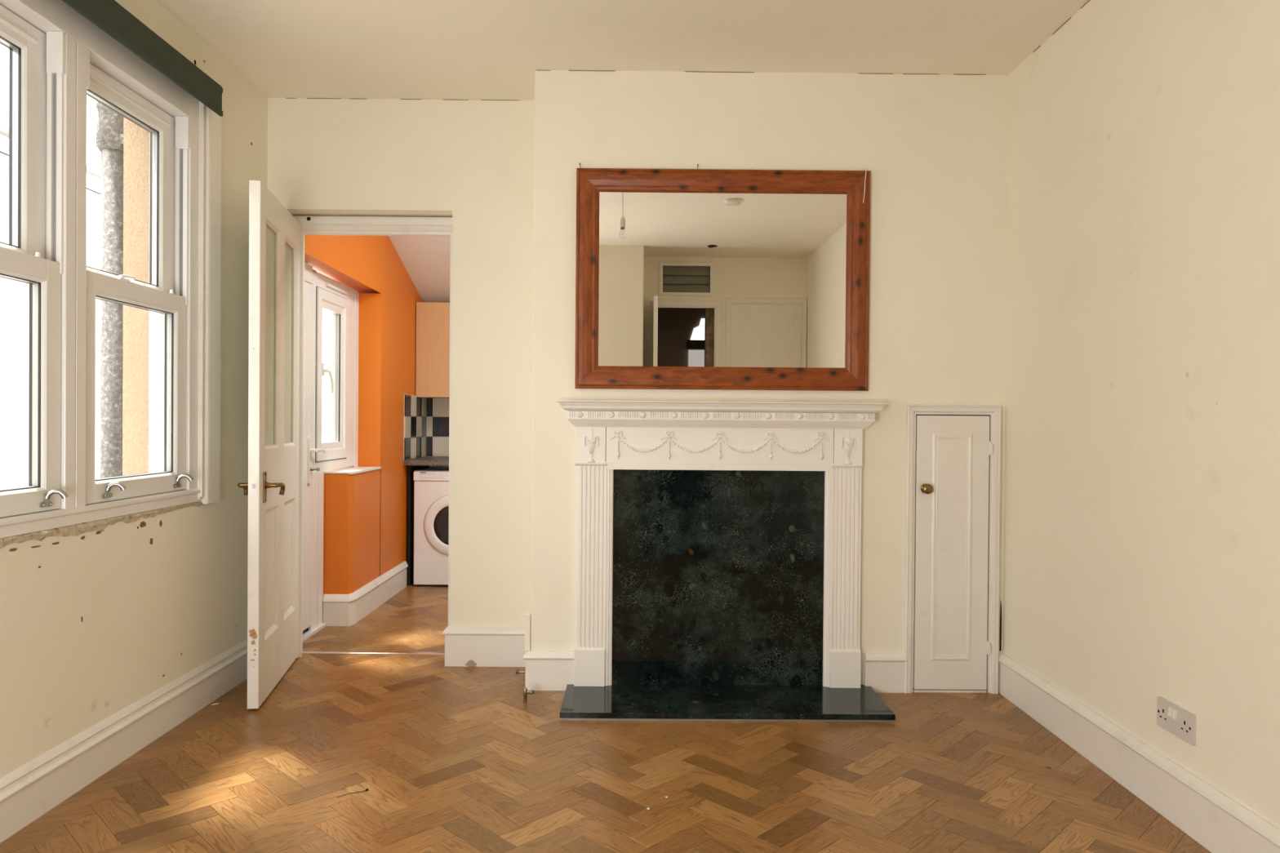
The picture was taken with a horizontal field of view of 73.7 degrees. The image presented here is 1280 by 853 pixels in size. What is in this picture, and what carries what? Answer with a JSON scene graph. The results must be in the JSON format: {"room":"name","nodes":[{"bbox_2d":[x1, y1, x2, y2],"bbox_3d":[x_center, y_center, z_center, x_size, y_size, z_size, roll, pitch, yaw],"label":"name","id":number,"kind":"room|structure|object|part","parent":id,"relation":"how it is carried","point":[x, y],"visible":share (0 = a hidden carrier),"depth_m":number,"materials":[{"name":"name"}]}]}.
{"room":"living room","nodes":[
{"label":"living room","id":0,"kind":"room"},
{"bbox_2d":[0,0,267,777],"bbox_3d":[-1.839,-0.235,1.734,0.176,2.795,4.990,0,0,0],"label":"wall","id":1,"kind":"structure","parent":0,"point":[93,624],"depth_m":3.06,"materials":[{"name":"beige paint"}]},
{"bbox_2d":[0,501,213,549],"bbox_3d":[-1.754,0.323,2.744,0.012,0.040,1.600,0,0,0],"label":"trim","id":2,"kind":"structure","parent":1,"relation":"attached to","point":[75,530],"depth_m":2.71,"materials":[{"name":"paint"}]},
{"bbox_2d":[0,0,221,537],"bbox_3d":[-1.823,-0.524,2.652,0.233,1.682,1.770,0,0,0],"label":"window","id":3,"kind":"structure","parent":1,"relation":"in","point":[58,57],"depth_m":2.69,"materials":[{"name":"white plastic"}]},
{"bbox_3d":[-1.828,-0.821,2.286,0.045,0.738,0.620,0,0,0],"label":"sash","id":4,"kind":"part","parent":3,"relation":"part of","materials":[{"name":"white plastic"}]},
{"bbox_3d":[-1.785,-0.122,2.291,0.045,0.748,0.620,0,0,0],"label":"sash","id":5,"kind":"part","parent":3,"relation":"part of","materials":[{"name":"white plastic"}]},
{"bbox_3d":[-1.846,0.275,2.660,0.199,0.056,1.485,0,0,0],"label":"sill","id":6,"kind":"part","parent":3,"relation":"part of","materials":[{"name":"white plastic"}]},
{"bbox_3d":[-1.831,-0.827,3.010,0.045,0.738,0.620,0,0,0],"label":"sash","id":7,"kind":"part","parent":3,"relation":"part of","materials":[{"name":"white plastic"}]},
{"bbox_3d":[-1.826,-0.820,3.005,0.001,0.585,0.446,0,0,0],"label":"glass pane","id":8,"kind":"part","parent":3,"relation":"part of","materials":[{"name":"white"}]},
{"bbox_3d":[-1.789,-0.127,3.015,0.045,0.748,0.620,0,0,0],"label":"sash","id":9,"kind":"part","parent":3,"relation":"part of","materials":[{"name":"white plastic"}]},
{"bbox_2d":[62,0,222,116],"bbox_3d":[-1.709,-1.305,2.628,0.077,0.130,1.634,0,0,0],"label":"roller blind","id":10,"kind":"object","parent":3,"relation":"attached to","point":[108,15],"visible":1,"depth_m":2.92,"materials":[{"name":"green fabric"}]},
{"bbox_3d":[-1.742,-0.523,2.652,0.024,1.682,1.770,0,0,0],"label":"casing","id":11,"kind":"part","parent":3,"relation":"part of","materials":[{"name":"white paint"}]},
{"bbox_2d":[0,639,247,843],"bbox_3d":[-1.749,1.059,1.694,0.026,0.168,4.690,0,0,0],"label":"baseboard","id":12,"kind":"structure","parent":1,"relation":"attached to","point":[35,788],"depth_m":2.81,"materials":[{"name":"white paint"}]},
{"bbox_2d":[122,116,150,475],"bbox_3d":[-1.993,-0.458,1.637,0.136,3.600,5.000,0,0,0],"label":"wall","id":13,"kind":"structure","parent":0,"point":[135,356],"depth_m":3.42,"materials":[{"name":"beige paint"}]},
{"bbox_2d":[95,101,123,478],"bbox_3d":[-2.179,-0.375,3.606,0.218,3.400,0.146,0,0,0],"label":"drainpipe","id":14,"kind":"object","parent":13,"relation":"attached to","point":[109,126],"visible":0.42,"depth_m":3.56,"materials":[{"name":"metal"}]},
{"bbox_2d":[304,235,426,595],"bbox_3d":[-1.770,-0.376,5.409,0.310,3.020,2.360,0,0,0],"label":"wall","id":15,"kind":"structure","parent":0,"point":[366,513],"depth_m":5.35,"materials":[{"name":"orange paint"}]},
{"bbox_2d":[302,262,358,641],"bbox_3d":[-1.768,0.129,4.772,0.115,1.988,1.160,0,0,0],"label":"door","id":16,"kind":"structure","parent":15,"relation":"in","point":[313,482],"depth_m":4.58,"materials":[{"name":"white plastic"}]},
{"bbox_3d":[-1.738,0.180,4.595,0.056,0.258,0.131,0,0,0],"label":"handle","id":17,"kind":"part","parent":16,"relation":"part of","materials":[{"name":"white plastic"}]},
{"bbox_2d":[315,273,381,474],"bbox_3d":[-1.719,-0.285,4.999,0.208,1.103,0.700,0,0,0],"label":"window","id":18,"kind":"structure","parent":15,"relation":"in","point":[337,305],"depth_m":5.01,"materials":[{"name":"white plastic"}]},
{"bbox_3d":[-1.729,-0.267,4.732,0.035,0.166,0.078,1,1,39],"label":"handle","id":19,"kind":"part","parent":18,"relation":"part of","materials":[{"name":"white plastic"}]},
{"bbox_3d":[-1.788,-0.275,4.899,0.001,0.837,0.309,0,0,0],"label":"glass pane","id":20,"kind":"part","parent":18,"relation":"part of","materials":[{"name":"white"}]},
{"bbox_3d":[-1.788,-0.287,4.902,0.060,0.950,0.495,0,0,0],"label":"casement sash","id":21,"kind":"part","parent":18,"relation":"part of","materials":[{"name":"white plastic"}]},
{"bbox_3d":[-1.793,-0.291,4.999,0.061,1.093,0.700,0,0,0],"label":"frame","id":22,"kind":"part","parent":18,"relation":"part of","materials":[{"name":"white plastic"}]},
{"bbox_3d":[-1.724,0.260,5.071,0.208,0.012,0.555,0,0,0],"label":"sill","id":23,"kind":"part","parent":18,"relation":"part of","materials":[{"name":"white paint"}]},
{"bbox_2d":[322,560,408,626],"bbox_3d":[-1.693,1.028,5.351,0.169,0.176,1.157,0,0,0],"label":"baseboard","id":24,"kind":"structure","parent":15,"relation":"attached to","point":[339,610],"depth_m":4.98,"materials":[{"name":"white paint"}]},
{"bbox_2d":[267,97,534,626],"bbox_3d":[-1.135,-0.223,4.138,1.358,2.745,0.210,0,0,0],"label":"wall","id":25,"kind":"structure","parent":0,"point":[470,162],"depth_m":4.03,"materials":[{"name":"beige paint"}]},
{"bbox_2d":[293,215,452,657],"bbox_3d":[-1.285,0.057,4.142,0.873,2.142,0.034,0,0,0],"label":"trim","id":26,"kind":"structure","parent":25,"relation":"attached to","point":[308,224],"depth_m":4.14,"materials":[{"name":"white paint"}]},
{"bbox_2d":[237,180,300,709],"bbox_3d":[-1.624,0.071,3.771,0.171,2.095,0.812,0,0,-15],"label":"door","id":27,"kind":"structure","parent":26,"relation":"attached to","point":[272,487],"depth_m":3.63,"materials":[{"name":"white paint"}]},
{"bbox_3d":[-1.605,0.246,3.490,0.061,0.124,0.131,0,0,-13],"label":"handle","id":28,"kind":"part","parent":27,"relation":"part of","materials":[{"name":"gold metal"}]},
{"bbox_3d":[-1.530,0.237,3.380,0.027,0.080,0.003,0,0,-11],"label":"lock plate","id":29,"kind":"part","parent":27,"relation":"part of","materials":[{"name":"white paint"}]},
{"bbox_3d":[-1.572,0.609,3.601,0.011,0.538,0.245,0,0,-11],"label":"panel","id":30,"kind":"part","parent":27,"relation":"part of","materials":[{"name":"white paint"}]},
{"bbox_3d":[-1.567,-0.378,3.590,0.005,0.953,0.262,0,0,-11],"label":"glass pane","id":31,"kind":"part","parent":27,"relation":"part of","materials":[{"name":"clear glass"}]},
{"bbox_3d":[-1.561,0.609,3.603,0.014,0.538,0.245,0,0,-11],"label":"panel moulding","id":32,"kind":"part","parent":27,"relation":"part of","materials":[{"name":"white paint"}]},
{"bbox_3d":[-1.554,-0.378,3.592,0.018,0.953,0.262,0,0,-11],"label":"panel moulding","id":33,"kind":"part","parent":27,"relation":"part of","materials":[{"name":"white paint"}]},
{"bbox_3d":[-1.497,0.246,3.509,0.061,0.124,0.136,0,0,0],"label":"handle","id":34,"kind":"part","parent":27,"relation":"part of","materials":[{"name":"gold metal"}]},
{"bbox_3d":[-1.611,0.997,3.775,0.043,0.242,0.617,0,0,-11],"label":"rail","id":35,"kind":"part","parent":27,"relation":"part of","materials":[{"name":"white paint"}]},
{"bbox_3d":[-1.605,0.217,3.769,0.043,0.242,0.617,0,0,-11],"label":"rail","id":36,"kind":"part","parent":27,"relation":"part of","materials":[{"name":"white paint"}]},
{"bbox_3d":[-1.596,-0.916,3.760,0.043,0.120,0.617,0,0,-11],"label":"rail","id":37,"kind":"part","parent":27,"relation":"part of","materials":[{"name":"white paint"}]},
{"bbox_3d":[-1.639,0.606,3.950,0.011,0.538,0.245,0,0,-11],"label":"panel","id":38,"kind":"part","parent":27,"relation":"part of","materials":[{"name":"white paint"}]},
{"bbox_3d":[-1.634,-0.382,3.939,0.005,0.953,0.260,0,0,-11],"label":"glass pane","id":39,"kind":"part","parent":27,"relation":"part of","materials":[{"name":"clear glass"}]},
{"bbox_3d":[-1.628,0.606,3.952,0.014,0.538,0.245,0,0,-11],"label":"panel moulding","id":40,"kind":"part","parent":27,"relation":"part of","materials":[{"name":"white paint"}]},
{"bbox_3d":[-1.622,-0.382,3.942,0.018,0.953,0.260,0,0,-11],"label":"panel moulding","id":41,"kind":"part","parent":27,"relation":"part of","materials":[{"name":"white paint"}]},
{"bbox_2d":[442,624,531,666],"bbox_3d":[-0.713,1.041,4.075,0.434,0.184,0.119,0,0,0],"label":"baseboard","id":42,"kind":"structure","parent":25,"relation":"attached to","point":[464,646],"depth_m":4.02,"materials":[{"name":"white paint"}]},
{"bbox_2d":[388,235,450,302],"bbox_3d":[-0.617,-1.324,5.312,2.600,0.934,2.550,0,0,0],"label":"ceiling","id":43,"kind":"structure","parent":0,"point":[426,260],"depth_m":5.82,"materials":[{"name":"paint"}]},
{"bbox_2d":[425,398,448,466],"bbox_3d":[-0.625,-0.366,5.414,2.600,3.020,2.360,0,0,0],"label":"wall","id":44,"kind":"structure","parent":0,"point":[437,409],"depth_m":6.48,"materials":[{"name":"tile"}]},
{"bbox_2d":[403,457,448,466],"bbox_3d":[-0.533,0.259,6.191,2.196,0.034,0.602,0,0,0],"label":"countertop","id":45,"kind":"structure","parent":44,"relation":"attached to","point":[424,461],"depth_m":5.89,"materials":[{"name":"grey stone"}]},
{"bbox_2d":[415,302,449,398],"bbox_3d":[-1.176,-0.554,6.333,0.897,0.687,0.305,0,0,0],"label":"upper cabinet","id":46,"kind":"object","parent":44,"relation":"attached to","point":[433,318],"visible":0.23,"depth_m":6.18,"materials":[{"name":"brown wood"}]},
{"bbox_2d":[0,582,1211,852],"bbox_3d":[-0.193,1.202,2.183,3.745,0.100,8.850,0,0,0],"label":"floor","id":47,"kind":"structure","parent":0,"point":[448,759],"depth_m":2.77,"materials":[{"name":"brown wood"}]},
{"bbox_2d":[337,788,368,797],"bbox_3d":[-0.893,1.139,2.651,0.096,0.007,0.009,0,1,-31],"label":"twig","id":48,"kind":"object","parent":47,"relation":"on","point":[366,789],"visible":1,"depth_m":2.66,"materials":[{"name":"black wood"}]},
{"bbox_2d":[302,651,444,654],"bbox_3d":[-1.281,1.125,4.242,0.798,0.006,0.036,0,0,0],"label":"threshold strip","id":49,"kind":"object","parent":47,"relation":"on","point":[303,652],"visible":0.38,"depth_m":4.23,"materials":[{"name":"silver metal"}]},
{"bbox_2d":[407,465,428,585],"bbox_3d":[-1.613,0.689,6.218,0.018,0.842,0.520,0,0,0],"label":"end panel","id":50,"kind":"object","parent":47,"relation":"on","point":[411,468],"visible":0.21,"depth_m":5.97,"materials":[{"name":"black wood"}]},
{"bbox_2d":[413,466,448,586],"bbox_3d":[-1.287,0.710,6.159,0.570,0.806,0.520,0,0,0],"label":"washing machine","id":51,"kind":"object","parent":47,"relation":"on","point":[431,484],"visible":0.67,"depth_m":5.92,"materials":[{"name":"white metal"}]},
{"bbox_3d":[-1.284,0.341,6.163,0.570,0.069,0.506,0,0,0],"label":"control panel","id":52,"kind":"part","parent":51,"relation":"part of","materials":[{"name":"white plastic"}]},
{"bbox_2d":[523,687,534,702],"bbox_3d":[-0.459,1.108,3.521,0.047,0.062,0.019,0,0,0],"label":"pipe","id":53,"kind":"object","parent":47,"relation":"on","point":[526,691],"visible":1,"depth_m":3.52,"materials":[{"name":"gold metal"}]},
{"bbox_2d":[560,684,895,721],"bbox_3d":[0.341,1.132,3.512,1.309,0.028,0.376,0,0,0],"label":"hearth slab","id":54,"kind":"object","parent":47,"relation":"on","point":[630,702],"visible":1,"depth_m":3.44,"materials":[{"name":"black stone"}]},
{"bbox_2d":[612,469,824,685],"bbox_3d":[0.340,0.648,3.691,0.924,0.937,0.012,0,0,0],"label":"slab","id":55,"kind":"object","parent":54,"relation":"on","point":[718,575],"visible":0.86,"depth_m":3.69,"materials":[{"name":"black stone"}]},
{"bbox_2d":[555,400,889,688],"bbox_3d":[0.339,0.506,3.633,1.399,1.220,0.126,0,0,0],"label":"surround","id":56,"kind":"object","parent":54,"relation":"on","point":[642,435],"visible":1,"depth_m":3.65,"materials":[{"name":"white paint"}]},
{"bbox_3d":[0.338,0.635,3.673,0.979,0.962,0.031,0,0,0],"label":"moulding","id":57,"kind":"part","parent":56,"relation":"part of","materials":[{"name":"white paint"}]},
{"bbox_3d":[0.342,0.096,3.674,0.975,0.183,0.038,0,0,0],"label":"frieze panel","id":58,"kind":"part","parent":56,"relation":"part of","materials":[{"name":"white paint"}]},
{"bbox_3d":[0.343,-0.011,3.654,1.299,0.035,0.076,0,0,0],"label":"cornice","id":59,"kind":"part","parent":56,"relation":"part of","materials":[{"name":"white paint"}]},
{"bbox_2d":[555,400,889,413],"bbox_3d":[0.344,-0.082,3.628,1.399,0.044,0.126,0,0,0],"label":"mantel shelf","id":60,"kind":"object","parent":56,"relation":"attached to","point":[571,406],"depth_m":3.59,"materials":[{"name":"white paint"}]},
{"bbox_2d":[156,0,1088,100],"bbox_3d":[-0.069,-1.567,1.643,3.545,0.102,4.810,0,0,0],"label":"ceiling","id":61,"kind":"structure","parent":0,"point":[356,49],"depth_m":3.36,"materials":[{"name":"paint"}]},
{"bbox_2d":[530,69,1008,684],"bbox_3d":[0.583,-0.208,3.971,2.097,2.745,0.560,0,0,0],"label":"wall","id":62,"kind":"structure","parent":0,"point":[934,148],"depth_m":3.69,"materials":[{"name":"beige paint"}]},
{"bbox_2d":[515,669,525,674],"bbox_3d":[-0.524,1.095,3.806,0.060,0.019,0.019,0,0,0],"label":"pipe","id":63,"kind":"object","parent":62,"relation":"attached to","point":[517,671],"visible":0.88,"depth_m":3.80,"materials":[{"name":"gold metal"}]},
{"bbox_2d":[524,613,530,650],"bbox_3d":[-0.487,0.891,3.703,0.025,0.157,0.023,0,0,0],"label":"trim","id":64,"kind":"structure","parent":62,"relation":"attached to","point":[527,615],"depth_m":3.69,"materials":[{"name":"beige paint"}]},
{"bbox_2d":[523,649,573,690],"bbox_3d":[-0.393,1.053,3.857,0.221,0.168,0.379,0,0,0],"label":"baseboard","id":65,"kind":"structure","parent":62,"relation":"attached to","point":[545,670],"depth_m":3.68,"materials":[{"name":"white paint"}]},
{"bbox_2d":[293,0,1089,100],"bbox_3d":[0.053,-1.531,3.809,3.416,0.003,0.610,1,0,17],"label":"trim","id":66,"kind":"structure","parent":62,"relation":"attached to","point":[1089,0],"depth_m":3.68,"materials":[{"name":"brown"}]},
{"bbox_2d":[574,168,870,391],"bbox_3d":[0.355,-0.631,3.672,1.262,0.945,0.028,0,1,0],"label":"wall mirror","id":67,"kind":"object","parent":62,"relation":"attached to","point":[714,279],"visible":1,"depth_m":3.67,"materials":[{"name":"orange wood"}]},
{"bbox_3d":[-0.226,-0.635,3.669,0.098,0.945,0.028,0,1,0],"label":"frame rail","id":68,"kind":"part","parent":67,"relation":"part of","materials":[{"name":"orange wood"}]},
{"bbox_3d":[0.352,-0.208,3.676,1.262,0.098,0.028,0,1,0],"label":"frame rail","id":69,"kind":"part","parent":67,"relation":"part of","materials":[{"name":"orange wood"}]},
{"bbox_2d":[598,191,846,368],"bbox_3d":[0.356,-0.630,3.679,1.080,0.770,0.006,0,1,0],"label":"mirror glass","id":70,"kind":"object","parent":67,"relation":"on","point":[686,279],"depth_m":3.68,"materials":[{"name":"white"}]},
{"bbox_3d":[0.359,-1.054,3.667,1.262,0.098,0.028,0,1,0],"label":"frame rail","id":71,"kind":"part","parent":67,"relation":"part of","materials":[{"name":"orange wood"}]},
{"bbox_3d":[0.937,-0.626,3.675,0.098,0.945,0.028,0,1,0],"label":"frame rail","id":72,"kind":"part","parent":67,"relation":"part of","materials":[{"name":"orange wood"}]},
{"bbox_2d":[862,168,866,203],"bbox_3d":[0.968,-1.036,3.668,0.014,0.156,0.035,1,0,21],"label":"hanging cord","id":73,"kind":"object","parent":67,"relation":"hanging from","point":[864,168],"visible":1,"depth_m":3.65,"materials":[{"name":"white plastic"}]},
{"bbox_2d":[863,653,906,693],"bbox_3d":[1.061,1.066,3.689,0.176,0.168,0.029,0,0,0],"label":"baseboard","id":74,"kind":"structure","parent":62,"relation":"attached to","point":[884,673],"depth_m":3.68,"materials":[{"name":"white paint"}]},
{"bbox_2d":[903,404,1001,693],"bbox_3d":[1.349,0.530,3.672,0.404,1.244,0.057,0,0,0],"label":"door","id":75,"kind":"structure","parent":62,"relation":"in","point":[953,452],"depth_m":3.68,"materials":[{"name":"white paint"}]},
{"bbox_3d":[1.231,0.268,3.661,0.044,0.044,0.040,0,0,0],"label":"knob","id":76,"kind":"part","parent":75,"relation":"part of","materials":[{"name":"gold metal"}]},
{"bbox_3d":[1.344,0.520,3.682,0.172,0.983,0.008,0,0,0],"label":"panel moulding","id":77,"kind":"part","parent":75,"relation":"part of","materials":[{"name":"white paint"}]},
{"bbox_3d":[1.344,0.520,3.683,0.124,0.935,0.002,0,0,0],"label":"panel","id":78,"kind":"part","parent":75,"relation":"part of","materials":[{"name":"white paint"}]},
{"bbox_2d":[1000,602,1001,651],"bbox_3d":[1.565,0.864,3.702,0.006,0.220,0.003,0,0,0],"label":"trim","id":79,"kind":"structure","parent":62,"relation":"attached to","point":[1001,602],"depth_m":3.70,"materials":[{"name":"black"}]},
{"bbox_2d":[1002,0,1279,828],"bbox_3d":[1.653,-0.208,1.732,0.120,2.795,4.950,0,0,0],"label":"wall","id":80,"kind":"structure","parent":0,"point":[1141,538],"depth_m":2.65,"materials":[{"name":"beige paint"}]},
{"bbox_2d":[998,652,1279,852],"bbox_3d":[1.570,1.085,1.536,0.027,0.172,4.340,0,0,0],"label":"baseboard","id":81,"kind":"structure","parent":80,"relation":"attached to","point":[1219,823],"depth_m":2.65,"materials":[{"name":"white paint"}]},
{"bbox_2d":[1156,696,1196,745],"bbox_3d":[1.573,0.864,2.510,0.015,0.088,0.169,0,0,0],"label":"wall socket","id":82,"kind":"object","parent":80,"relation":"attached to","point":[1171,717],"visible":1,"depth_m":2.50,"materials":[{"name":"grey plastic"}]},
{"bbox_2d":[1167,706,1173,717],"bbox_3d":[1.569,0.846,2.525,0.006,0.025,0.017,0,0,0],"label":"switch","id":83,"kind":"object","parent":82,"relation":"attached to","point":[1170,709],"depth_m":2.52,"materials":[{"name":"white plastic"}]},
{"bbox_2d":[1171,709,1177,719],"bbox_3d":[1.569,0.846,2.505,0.006,0.025,0.017,0,0,0],"label":"switch","id":84,"kind":"object","parent":82,"relation":"attached to","point":[1174,712],"depth_m":2.50,"materials":[{"name":"white plastic"}]},
{"label":"outside","id":85,"kind":"structure","parent":0,"visible":0},
{"bbox_3d":[-5.566,1.346,3.983,6.930,0.100,20.000,0,0,0],"label":"ground","id":86,"kind":"structure","parent":85,"visible":0},
{"bbox_2d":[0,124,101,488],"bbox_3d":[-5.284,-0.806,4.468,2.065,4.200,15.000,0,0,0],"label":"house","id":87,"kind":"structure","parent":86,"relation":"on","point":[93,175],"depth_m":5.86,"materials":[{"name":"white paint"}]}
]}

